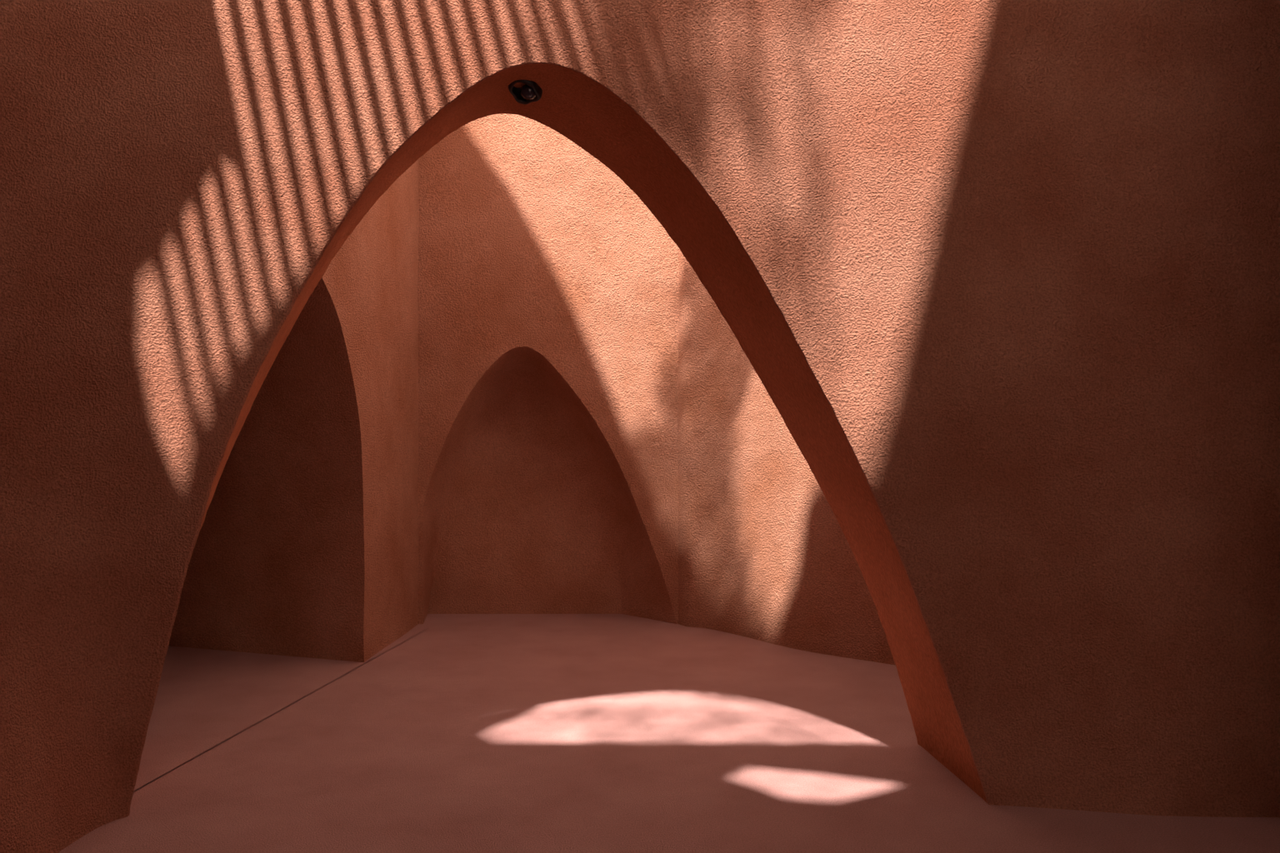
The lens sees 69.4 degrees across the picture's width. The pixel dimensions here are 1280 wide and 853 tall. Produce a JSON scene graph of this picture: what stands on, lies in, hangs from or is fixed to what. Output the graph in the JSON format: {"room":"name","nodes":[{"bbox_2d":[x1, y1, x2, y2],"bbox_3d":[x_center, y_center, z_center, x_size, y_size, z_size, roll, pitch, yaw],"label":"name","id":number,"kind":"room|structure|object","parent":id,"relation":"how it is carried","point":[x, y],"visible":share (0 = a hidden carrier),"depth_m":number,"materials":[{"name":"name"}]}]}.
{"room":"arched courtyard","nodes":[
{"label":"arched courtyard","id":0,"kind":"room"},
{"bbox_2d":[168,159,419,662],"bbox_3d":[-3.072,-0.495,4.987,3.254,3.610,2.407,0,0,0],"label":"wall","id":1,"kind":"structure","parent":0,"point":[307,545],"depth_m":5.24,"materials":[{"name":"paint"}]},
{"bbox_2d":[417,114,679,624],"bbox_3d":[-0.590,-0.490,6.336,1.781,3.620,0.527,0,0,0],"label":"wall","id":2,"kind":"structure","parent":0,"point":[548,289],"depth_m":6.08,"materials":[{"name":"paint"}]},
{"bbox_2d":[0,0,1279,852],"bbox_3d":[-1.050,-0.498,0.605,8.500,3.624,6.349,0,0,0],"label":"wall","id":3,"kind":"structure","parent":0,"point":[1003,276],"depth_m":3.13,"materials":[{"name":"paint"}]},
{"bbox_2d":[508,80,542,104],"bbox_3d":[-0.430,-1.263,3.443,0.115,0.090,0.132,0,0,24],"label":"spotlight","id":4,"kind":"object","parent":3,"relation":"attached to","point":[530,92],"visible":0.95,"depth_m":3.43,"materials":[{"name":"black metal"}]},
{"bbox_2d":[58,614,1279,852],"bbox_3d":[-1.100,1.340,1.950,9.000,0.080,10.100,0,0,0],"label":"floor","id":5,"kind":"structure","parent":0,"point":[472,733],"depth_m":3.61,"materials":[{"name":"concrete"}]},
{"bbox_2d":[677,247,895,665],"bbox_3d":[1.671,-0.495,4.908,3.723,3.610,0.180,0,0,37],"label":"wall","id":6,"kind":"structure","parent":0,"point":[764,555],"depth_m":5.69,"materials":[{"name":"paint"}]}
]}

